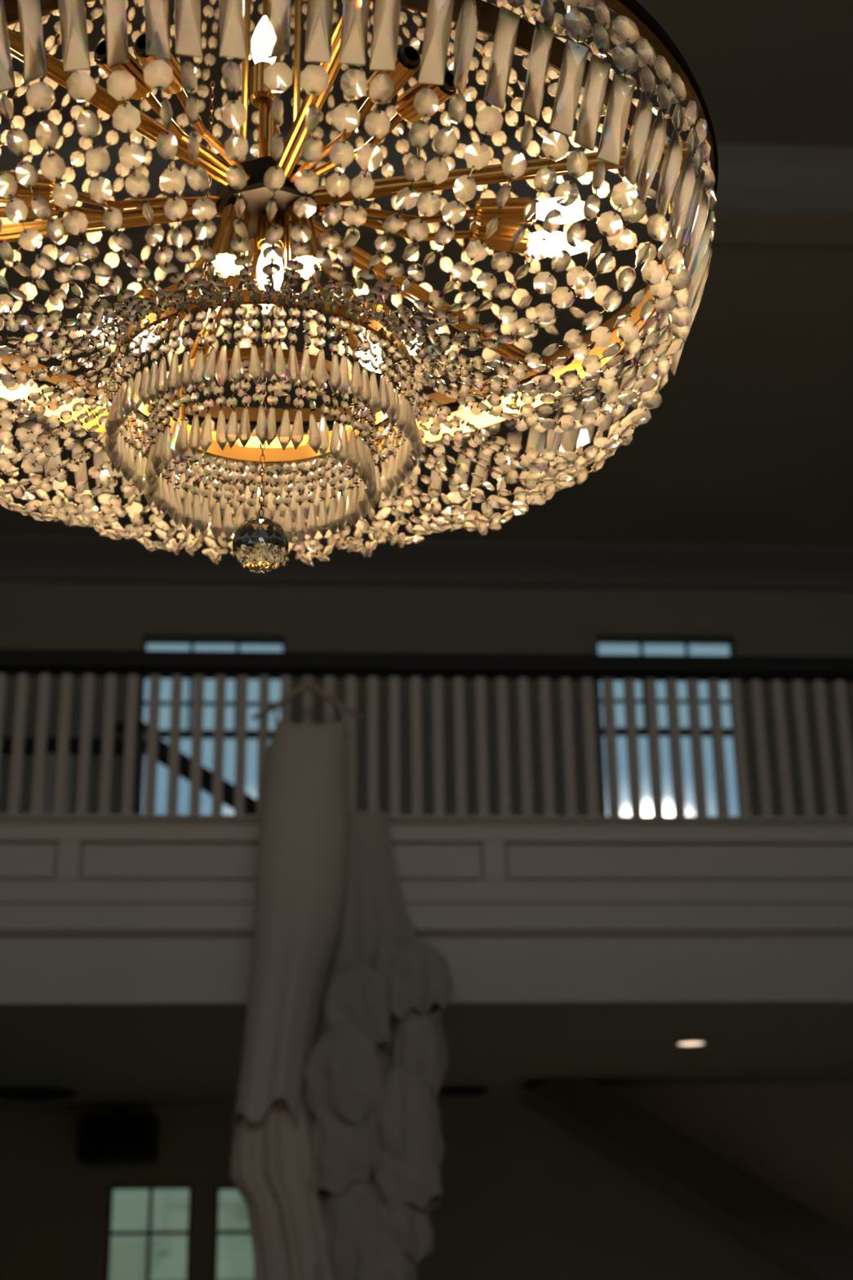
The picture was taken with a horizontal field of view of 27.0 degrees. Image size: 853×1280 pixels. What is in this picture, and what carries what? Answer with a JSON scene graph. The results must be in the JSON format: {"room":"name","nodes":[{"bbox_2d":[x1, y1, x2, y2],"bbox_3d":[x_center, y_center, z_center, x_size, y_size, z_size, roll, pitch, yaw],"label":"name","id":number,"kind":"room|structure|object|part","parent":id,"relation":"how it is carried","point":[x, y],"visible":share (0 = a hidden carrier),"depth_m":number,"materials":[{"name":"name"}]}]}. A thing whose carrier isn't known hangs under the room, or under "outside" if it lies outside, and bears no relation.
{"room":"event hall","nodes":[
{"label":"event hall","id":0,"kind":"room"},
{"bbox_2d":[0,200,852,546],"bbox_3d":[0.130,-1.374,9.976,11.500,0.300,4.006,1,-21,-4],"label":"ceiling","id":1,"kind":"structure","parent":0,"point":[749,441],"depth_m":9.70,"materials":[{"name":"paint"}]},
{"bbox_2d":[0,124,852,217],"bbox_3d":[0.259,-2.115,8.054,11.500,0.300,0.119,1,-21,-4],"label":"ceiling beam","id":2,"kind":"structure","parent":1,"relation":"attached to","point":[754,180],"depth_m":8.12,"materials":[{"name":"grey paint"}]},
{"bbox_2d":[104,226,852,248],"bbox_3d":[0.244,-1.872,8.258,11.500,0.008,0.030,1,-21,-4],"label":"trim","id":3,"kind":"structure","parent":1,"relation":"attached to","point":[140,228],"depth_m":8.32,"materials":[{"name":"grey paint"}]},
{"bbox_2d":[0,582,852,1279],"bbox_3d":[0.053,2.265,10.637,11.500,6.613,0.150,1,-21,-4],"label":"wall","id":4,"kind":"structure","parent":0,"point":[33,615],"depth_m":11.06,"materials":[{"name":"paint"}]},
{"bbox_2d":[105,1184,253,1279],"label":"window","id":5,"kind":"structure","parent":4,"relation":"in","point":[148,1233],"depth_m":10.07,"materials":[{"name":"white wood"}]},
{"bbox_2d":[133,621,294,739],"bbox_3d":[-1.340,0.896,11.002,1.022,2.147,0.120,1,-21,-4],"label":"window","id":6,"kind":"structure","parent":4,"relation":"in","point":[140,628],"depth_m":11.33,"materials":[{"name":"white wood"}]},
{"bbox_3d":[-1.342,0.922,11.029,0.902,1.997,0.050,1,-21,-4],"label":"frame","id":7,"kind":"part","parent":6,"relation":"part of","materials":[{"name":"white wood"}]},
{"bbox_2d":[213,1185,254,1279],"bbox_3d":[-0.958,3.787,9.950,0.479,1.406,0.050,1,-21,-4],"label":"window","id":8,"kind":"structure","parent":4,"relation":"in","point":[217,1232],"depth_m":10.09,"materials":[{"name":"white wood"}]},
{"bbox_3d":[-0.958,3.787,9.950,0.479,1.406,0.050,1,-21,-4],"label":"frame","id":9,"kind":"part","parent":8,"relation":"part of","materials":[{"name":"white wood"}]},
{"bbox_2d":[0,535,852,591],"bbox_3d":[0.024,-0.492,11.511,11.500,0.240,0.200,1,-21,-4],"label":"trim","id":10,"kind":"structure","parent":4,"relation":"attached to","point":[23,558],"depth_m":11.53,"materials":[{"name":"grey paint"}]},
{"bbox_2d":[585,621,758,816],"bbox_3d":[1.560,0.909,11.192,1.028,2.177,0.120,1,-21,-4],"label":"window","id":11,"kind":"structure","parent":4,"relation":"in","point":[593,628],"depth_m":11.49,"materials":[{"name":"white wood"}]},
{"bbox_2d":[0,0,852,147],"bbox_3d":[0.593,-4.245,3.119,11.500,0.120,11.084,1,-21,-4],"label":"ceiling","id":12,"kind":"structure","parent":0,"point":[766,72],"depth_m":7.64,"materials":[{"name":"paint"}]},
{"bbox_2d":[0,0,718,573],"bbox_3d":[-0.202,-2.070,2.609,1.002,4.284,1.002,2,-21,-8],"label":"chandelier","id":13,"kind":"object","parent":12,"relation":"hanging from","point":[268,202],"visible":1,"depth_m":1.81,"materials":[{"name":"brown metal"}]},
{"bbox_2d":[0,170,55,203],"bbox_3d":[-0.439,-0.496,1.946,0.064,0.032,0.031,3,-21,-11],"label":"socket","id":14,"kind":"object","parent":13,"relation":"attached to","point":[43,188],"depth_m":1.94,"materials":[{"name":"gold metal"}]},
{"bbox_2d":[0,199,58,219],"bbox_3d":[-0.445,-0.487,1.987,0.065,0.033,0.032,1,-21,-4],"label":"socket","id":15,"kind":"object","parent":13,"relation":"attached to","point":[54,208],"depth_m":1.98,"materials":[{"name":"gold metal"}]},
{"bbox_3d":[-0.391,-0.390,2.220,0.030,0.029,0.109,17,-27,-39],"label":"light bulb","id":16,"kind":"part","parent":13,"relation":"part of","materials":[{"name":"white glass"}]},
{"bbox_3d":[-0.443,-0.473,2.047,0.437,0.020,0.021,-5,-21,9],"label":"support arm","id":17,"kind":"part","parent":13,"relation":"part of","materials":[{"name":"gold metal"}]},
{"bbox_3d":[-0.353,-0.565,1.811,0.319,0.020,0.329,1,-21,-4],"label":"support arm","id":18,"kind":"part","parent":13,"relation":"part of","materials":[{"name":"gold metal"}]},
{"bbox_2d":[93,53,152,100],"bbox_3d":[-0.301,-0.569,1.779,0.031,0.033,0.065,-11,-23,25],"label":"socket","id":19,"kind":"object","parent":13,"relation":"attached to","point":[133,67],"depth_m":1.77,"materials":[{"name":"gold metal"}]},
{"bbox_3d":[-0.322,-0.482,1.991,0.188,0.026,0.009,0,-21,-3],"label":"lamp arm","id":20,"kind":"part","parent":13,"relation":"part of","materials":[{"name":"gold metal"}]},
{"bbox_2d":[115,288,159,328],"bbox_3d":[-0.355,-0.406,2.182,0.031,0.032,0.064,17,-27,-39],"label":"socket","id":21,"kind":"object","parent":13,"relation":"attached to","point":[145,292],"depth_m":2.16,"materials":[{"name":"gold metal"}]},
{"bbox_3d":[-0.351,-0.389,2.252,0.030,0.029,0.109,13,-25,-33],"label":"light bulb","id":22,"kind":"part","parent":13,"relation":"part of","materials":[{"name":"white glass"}]},
{"bbox_3d":[-0.319,-0.488,1.970,0.188,0.030,0.009,3,-21,-11],"label":"lamp arm","id":23,"kind":"part","parent":13,"relation":"part of","materials":[{"name":"gold metal"}]},
{"bbox_2d":[132,43,183,93],"bbox_3d":[-0.263,-0.570,1.762,0.031,0.032,0.064,-8,-22,17],"label":"socket","id":24,"kind":"object","parent":13,"relation":"attached to","point":[176,86],"depth_m":1.77,"materials":[{"name":"gold metal"}]},
{"bbox_2d":[150,298,186,337],"bbox_3d":[-0.322,-0.403,2.208,0.031,0.033,0.065,12,-25,-30],"label":"socket","id":25,"kind":"object","parent":13,"relation":"attached to","point":[170,323],"depth_m":2.20,"materials":[{"name":"gold metal"}]},
{"bbox_3d":[-0.274,-0.440,2.097,0.009,0.030,0.188,17,-27,-39],"label":"lamp arm","id":26,"kind":"part","parent":13,"relation":"part of","materials":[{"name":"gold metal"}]},
{"bbox_3d":[-0.244,-0.526,1.879,0.009,0.026,0.188,-11,-23,25],"label":"lamp arm","id":27,"kind":"part","parent":13,"relation":"part of","materials":[{"name":"gold metal"}]},
{"bbox_3d":[-0.256,-0.437,2.110,0.009,0.026,0.188,12,-25,-30],"label":"lamp arm","id":28,"kind":"part","parent":13,"relation":"part of","materials":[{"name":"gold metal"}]},
{"bbox_3d":[-0.238,-0.496,1.942,0.004,0.281,0.006,-13,-24,28],"label":"chain","id":29,"kind":"part","parent":13,"relation":"part of","materials":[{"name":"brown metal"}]},
{"bbox_3d":[-0.269,-0.402,2.239,0.141,0.020,0.426,1,-21,-4],"label":"support arm","id":30,"kind":"part","parent":13,"relation":"part of","materials":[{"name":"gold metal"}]},
{"bbox_3d":[-0.224,-0.528,1.871,0.009,0.030,0.188,-8,-22,17],"label":"lamp arm","id":31,"kind":"part","parent":13,"relation":"part of","materials":[{"name":"gold metal"}]},
{"bbox_3d":[-0.216,-0.434,1.958,0.030,0.086,0.030,1,-21,-4],"label":"light bulb","id":32,"kind":"part","parent":13,"relation":"part of","materials":[{"name":"white glass"}]},
{"bbox_2d":[212,201,250,276],"bbox_3d":[-0.217,-0.446,1.960,0.046,0.081,0.043,1,-21,-4],"label":"socket","id":33,"kind":"object","parent":13,"relation":"attached to","point":[224,264],"depth_m":1.95,"materials":[{"name":"gold metal"}]},
{"bbox_3d":[-0.214,-0.746,2.117,0.007,0.510,0.007,-8,-22,17],"label":"stem rod","id":34,"kind":"part","parent":13,"relation":"part of","materials":[{"name":"gold metal"}]},
{"bbox_3d":[-0.182,-0.563,1.986,0.009,0.077,0.028,-2,-21,3],"label":"lamp arm","id":35,"kind":"part","parent":13,"relation":"part of","materials":[{"name":"gold metal"}]},
{"bbox_2d":[248,62,277,109],"bbox_3d":[-0.183,-0.621,1.998,0.031,0.045,0.031,1,-21,-4],"label":"socket","id":36,"kind":"object","parent":13,"relation":"attached to","point":[260,96],"depth_m":1.99,"materials":[{"name":"gold metal"}]},
{"bbox_3d":[-0.184,-0.668,2.016,0.029,0.100,0.030,1,-21,-4],"label":"light bulb","id":37,"kind":"part","parent":13,"relation":"part of","materials":[{"name":"white glass"}]},
{"bbox_3d":[-0.175,-0.274,1.918,0.004,0.311,0.004,-12,-24,28],"label":"ball chain","id":38,"kind":"part","parent":13,"relation":"part of","materials":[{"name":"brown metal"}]},
{"bbox_2d":[250,235,284,306],"bbox_3d":[-0.181,-0.422,2.023,0.043,0.081,0.047,1,-21,-4],"label":"bulb","id":39,"kind":"object","parent":13,"relation":"attached to","point":[258,252],"depth_m":2.01,"materials":[{"name":"white glass"}]},
{"bbox_3d":[-0.180,-0.765,2.070,0.007,0.510,0.007,9,-23,-25],"label":"stem rod","id":40,"kind":"part","parent":13,"relation":"part of","materials":[{"name":"gold metal"}]},
{"bbox_3d":[-0.173,-0.413,1.972,0.029,0.097,0.030,1,-21,-4],"label":"light bulb","id":41,"kind":"part","parent":13,"relation":"part of","materials":[{"name":"white glass"}]},
{"bbox_2d":[256,210,284,249],"bbox_3d":[-0.174,-0.458,1.990,0.031,0.040,0.031,1,-21,-4],"label":"socket","id":42,"kind":"object","parent":13,"relation":"attached to","point":[263,224],"depth_m":1.98,"materials":[{"name":"gold metal"}]},
{"bbox_3d":[-0.205,-2.273,2.688,0.040,3.769,0.040,1,-21,-4],"label":"stem","id":43,"kind":"part","parent":13,"relation":"part of","materials":[{"name":"gold metal"}]},
{"bbox_3d":[-0.153,-0.746,2.121,0.007,0.510,0.007,9,-23,-25],"label":"stem rod","id":44,"kind":"part","parent":13,"relation":"part of","materials":[{"name":"gold metal"}]},
{"bbox_2d":[283,204,322,278],"bbox_3d":[-0.136,-0.445,1.966,0.046,0.081,0.043,1,-21,-4],"label":"socket","id":45,"kind":"object","parent":13,"relation":"attached to","point":[291,220],"depth_m":1.96,"materials":[{"name":"gold metal"}]},
{"bbox_3d":[-0.138,-0.434,1.963,0.030,0.086,0.030,1,-21,-4],"label":"light bulb","id":46,"kind":"part","parent":13,"relation":"part of","materials":[{"name":"white glass"}]},
{"bbox_3d":[-0.089,-0.586,1.767,0.021,0.020,0.437,7,-22,-19],"label":"support arm","id":47,"kind":"part","parent":13,"relation":"part of","materials":[{"name":"gold metal"}]},
{"bbox_3d":[-0.133,-0.432,2.124,0.009,0.030,0.188,-8,-22,17],"label":"lamp arm","id":48,"kind":"part","parent":13,"relation":"part of","materials":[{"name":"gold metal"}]},
{"bbox_3d":[-0.101,-0.526,1.886,0.009,0.026,0.188,12,-25,-30],"label":"lamp arm","id":49,"kind":"part","parent":13,"relation":"part of","materials":[{"name":"gold metal"}]},
{"bbox_3d":[-0.113,-0.437,2.117,0.009,0.026,0.188,-11,-23,25],"label":"lamp arm","id":50,"kind":"part","parent":13,"relation":"part of","materials":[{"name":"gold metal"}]},
{"bbox_2d":[336,316,370,352],"bbox_3d":[-0.094,-0.391,2.234,0.031,0.032,0.064,-8,-22,17],"label":"socket","id":51,"kind":"object","parent":13,"relation":"attached to","point":[351,336],"depth_m":2.23,"materials":[{"name":"gold metal"}]},
{"bbox_3d":[-0.084,-0.519,1.898,0.009,0.030,0.188,17,-27,-39],"label":"lamp arm","id":52,"kind":"part","parent":13,"relation":"part of","materials":[{"name":"gold metal"}]},
{"bbox_3d":[-0.077,-0.371,2.281,0.030,0.029,0.109,-8,-22,17],"label":"light bulb","id":53,"kind":"part","parent":13,"relation":"part of","materials":[{"name":"white glass"}]},
{"bbox_2d":[361,301,393,325],"bbox_3d":[-0.056,-0.403,2.221,0.031,0.033,0.065,-11,-23,25],"label":"socket","id":54,"kind":"object","parent":13,"relation":"attached to","point":[381,306],"depth_m":2.19,"materials":[{"name":"gold metal"}]},
{"bbox_2d":[365,44,420,104],"bbox_3d":[-0.035,-0.568,1.791,0.031,0.033,0.065,12,-25,-30],"label":"socket","id":55,"kind":"object","parent":13,"relation":"attached to","point":[408,59],"depth_m":1.77,"materials":[{"name":"gold metal"}]},
{"bbox_3d":[-0.038,-0.471,2.025,0.188,0.030,0.009,3,-21,-11],"label":"lamp arm","id":56,"kind":"part","parent":13,"relation":"part of","materials":[{"name":"gold metal"}]},
{"bbox_3d":[-0.035,-0.481,2.005,0.188,0.026,0.009,0,-21,-3],"label":"lamp arm","id":57,"kind":"part","parent":13,"relation":"part of","materials":[{"name":"gold metal"}]},
{"bbox_3d":[-0.031,-0.388,2.267,0.030,0.029,0.109,-10,-23,23],"label":"light bulb","id":58,"kind":"part","parent":13,"relation":"part of","materials":[{"name":"white glass"}]},
{"bbox_3d":[-0.005,-0.423,2.195,0.319,0.020,0.329,1,-21,-4],"label":"support arm","id":59,"kind":"part","parent":13,"relation":"part of","materials":[{"name":"gold metal"}]},
{"bbox_2d":[395,82,456,122],"bbox_3d":[-0.002,-0.554,1.813,0.031,0.032,0.064,17,-27,-39],"label":"socket","id":60,"kind":"object","parent":13,"relation":"attached to","point":[405,108],"depth_m":1.81,"materials":[{"name":"gold metal"}]},
{"bbox_2d":[469,221,528,253],"bbox_3d":[0.082,-0.464,2.049,0.064,0.032,0.031,3,-21,-11],"label":"socket","id":61,"kind":"object","parent":13,"relation":"attached to","point":[501,240],"depth_m":2.04,"materials":[{"name":"gold metal"}]},
{"bbox_3d":[0.085,-0.515,1.959,0.437,0.020,0.021,-5,-21,9],"label":"support arm","id":62,"kind":"part","parent":13,"relation":"part of","materials":[{"name":"gold metal"}]},
{"bbox_2d":[475,197,533,226],"bbox_3d":[0.087,-0.485,2.012,0.065,0.033,0.032,1,-21,-4],"label":"socket","id":63,"kind":"object","parent":13,"relation":"attached to","point":[512,213],"depth_m":2.00,"materials":[{"name":"gold metal"}]},
{"bbox_3d":[0.135,-0.460,2.060,0.109,0.029,0.032,1,-21,-4],"label":"light bulb","id":64,"kind":"part","parent":13,"relation":"part of","materials":[{"name":"white glass"}]},
{"bbox_3d":[0.141,-0.487,2.016,0.109,0.029,0.030,1,-21,-4],"label":"light bulb","id":65,"kind":"part","parent":13,"relation":"part of","materials":[{"name":"white glass"}]},
{"bbox_2d":[0,843,852,880],"bbox_3d":[0.286,1.084,7.157,11.500,0.732,0.048,1,-21,-4],"label":"panel","id":66,"kind":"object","parent":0,"point":[18,861],"depth_m":7.21,"materials":[{"name":"white paint"}]},
{"bbox_2d":[0,937,852,1005],"bbox_3d":[0.291,1.311,7.045,11.500,0.252,0.055,1,-21,-4],"label":"beam","id":67,"kind":"structure","parent":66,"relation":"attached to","point":[34,971],"depth_m":7.02,"materials":[{"name":"white paint"}]},
{"bbox_2d":[0,824,852,903],"bbox_3d":[0.284,0.908,7.211,11.500,0.327,0.045,1,-21,-4],"label":"panelling","id":68,"kind":"object","parent":66,"relation":"attached to","point":[68,887],"visible":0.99,"depth_m":7.17,"materials":[{"name":"white paint"}]},
{"bbox_2d":[0,903,852,928],"bbox_3d":[0.288,1.112,7.116,11.500,0.097,0.075,1,-21,-4],"label":"board","id":69,"kind":"object","parent":66,"relation":"attached to","point":[11,915],"visible":0.75,"depth_m":7.08,"materials":[{"name":"white paint"}]},
{"bbox_2d":[0,927,852,938],"bbox_3d":[0.291,1.164,7.064,11.500,0.036,0.095,1,-21,-4],"label":"trim","id":70,"kind":"structure","parent":66,"relation":"attached to","point":[714,932],"depth_m":7.04,"materials":[{"name":"white paint"}]},
{"bbox_2d":[0,813,852,826],"bbox_3d":[0.281,0.761,7.292,11.500,0.031,0.190,1,-21,-4],"label":"ledge","id":71,"kind":"object","parent":66,"relation":"attached to","point":[5,819],"visible":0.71,"depth_m":7.22,"materials":[{"name":"white paint"}]},
{"bbox_2d":[0,648,852,816],"bbox_3d":[0.275,0.409,7.432,11.500,0.725,0.100,1,-21,-4],"label":"balcony railing","id":72,"kind":"object","parent":71,"relation":"on","point":[67,664],"visible":0.8,"depth_m":7.42,"materials":[{"name":"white wood"}]},
{"bbox_2d":[251,649,363,719],"bbox_3d":[-0.493,0.199,7.371,0.453,0.367,0.286,1,-21,-4],"label":"clothes hanger","id":73,"kind":"object","parent":72,"relation":"hanging from","point":[309,685],"visible":0.96,"depth_m":7.21,"materials":[{"name":"brown wood"}]},
{"bbox_3d":[-0.483,0.245,7.219,0.453,0.172,0.035,1,-21,-4],"label":"arm","id":74,"kind":"part","parent":73,"relation":"part of","materials":[{"name":"brown wood"}]},
{"bbox_2d":[229,699,452,1279],"bbox_3d":[-0.321,1.345,6.814,0.832,2.335,0.319,1,-21,-4],"label":"drapery","id":75,"kind":"object","parent":73,"relation":"hanging from","point":[337,1153],"visible":1,"depth_m":6.64,"materials":[{"name":"grey fabric"}]},
{"bbox_3d":[0.271,0.112,7.547,11.500,0.087,0.100,1,-21,-4],"label":"handrail","id":76,"kind":"part","parent":72,"relation":"part of","materials":[{"name":"black wood"}]},
{"bbox_2d":[0,1002,852,1109],"bbox_3d":[0.173,1.760,8.837,11.500,0.682,3.580,1,-21,-4],"label":"ceiling","id":77,"kind":"structure","parent":0,"point":[155,1055],"depth_m":8.22,"materials":[{"name":"paint"}]},
{"bbox_2d":[0,1086,76,1100],"bbox_3d":[-2.116,2.430,9.514,0.480,0.018,0.480,1,-21,-4],"label":"ceiling vent","id":78,"kind":"object","parent":77,"relation":"attached to","point":[18,1093],"visible":1,"depth_m":9.48,"materials":[{"name":"black plastic"}]},
{"bbox_2d":[0,1090,69,1097],"bbox_3d":[-2.116,2.429,9.514,0.413,0.012,0.413,1,-21,-4],"label":"grille","id":79,"kind":"object","parent":78,"relation":"attached to","point":[3,1094],"depth_m":9.51,"materials":[{"name":"black metal"}]},
{"bbox_2d":[76,1103,159,1164],"bbox_3d":[-1.735,2.779,10.017,0.433,0.320,0.252,1,-21,-4],"label":"loudspeaker","id":80,"kind":"object","parent":77,"relation":"hanging from","point":[119,1137],"visible":1,"depth_m":9.89,"materials":[{"name":"black plastic"}]},
{"bbox_2d":[80,1117,151,1156],"bbox_3d":[-1.727,2.766,9.893,0.383,0.205,0.012,1,-21,-4],"label":"grille","id":81,"kind":"object","parent":80,"relation":"attached to","point":[100,1136],"depth_m":9.89,"materials":[{"name":"black metal"}]},
{"bbox_2d":[1,720,256,814],"bbox_3d":[-1.965,0.999,9.363,2.182,1.175,0.170,1,-21,-4],"label":"stair railing","id":82,"kind":"object","parent":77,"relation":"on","point":[120,726],"visible":0.41,"depth_m":9.48,"materials":[{"name":"black wood"}]},
{"bbox_3d":[-2.348,0.566,9.505,1.428,0.081,0.080,1,-21,-4],"label":"level rail","id":83,"kind":"part","parent":82,"relation":"part of","materials":[{"name":"black wood"}]},
{"bbox_3d":[-1.565,1.021,9.382,0.115,1.136,0.110,1,-21,-4],"label":"newel post","id":84,"kind":"part","parent":82,"relation":"part of","materials":[{"name":"brown wood"}]},
{"bbox_3d":[-1.208,0.733,9.517,0.655,0.471,0.070,1,-21,-4],"label":"sloped rail","id":85,"kind":"part","parent":82,"relation":"part of","materials":[{"name":"black wood"}]},
{"bbox_2d":[437,1085,489,1096],"bbox_3d":[0.173,2.451,9.659,0.340,0.018,0.340,1,-21,-4],"label":"ceiling vent","id":86,"kind":"object","parent":77,"relation":"attached to","point":[448,1091],"visible":0.86,"depth_m":9.63,"materials":[{"name":"black plastic"}]},
{"bbox_2d":[439,1088,483,1093],"bbox_3d":[0.173,2.450,9.659,0.292,0.012,0.292,1,-21,-4],"label":"grille","id":87,"kind":"object","parent":86,"relation":"attached to","point":[442,1091],"depth_m":9.65,"materials":[{"name":"black metal"}]},
{"bbox_2d":[518,1077,852,1279],"bbox_3d":[1.618,2.977,9.324,2.192,1.365,0.500,1,-21,-4],"label":"stair","id":88,"kind":"structure","parent":77,"relation":"attached to","point":[802,1241],"depth_m":9.16,"materials":[{"name":"black wood"}]},
{"bbox_2d":[675,1040,707,1046],"bbox_3d":[1.212,1.847,8.141,0.148,0.009,0.148,1,-21,-4],"label":"recessed light","id":89,"kind":"object","parent":77,"relation":"attached to","point":[687,1042],"visible":1,"depth_m":8.13,"materials":[{"name":"white paint"}]},
{"bbox_2d":[598,1081,852,1231],"bbox_3d":[1.735,2.892,9.408,1.950,1.148,0.080,1,-21,-4],"label":"wall","id":90,"kind":"structure","parent":0,"point":[797,1138],"depth_m":9.48,"materials":[{"name":"paint"}]}
]}

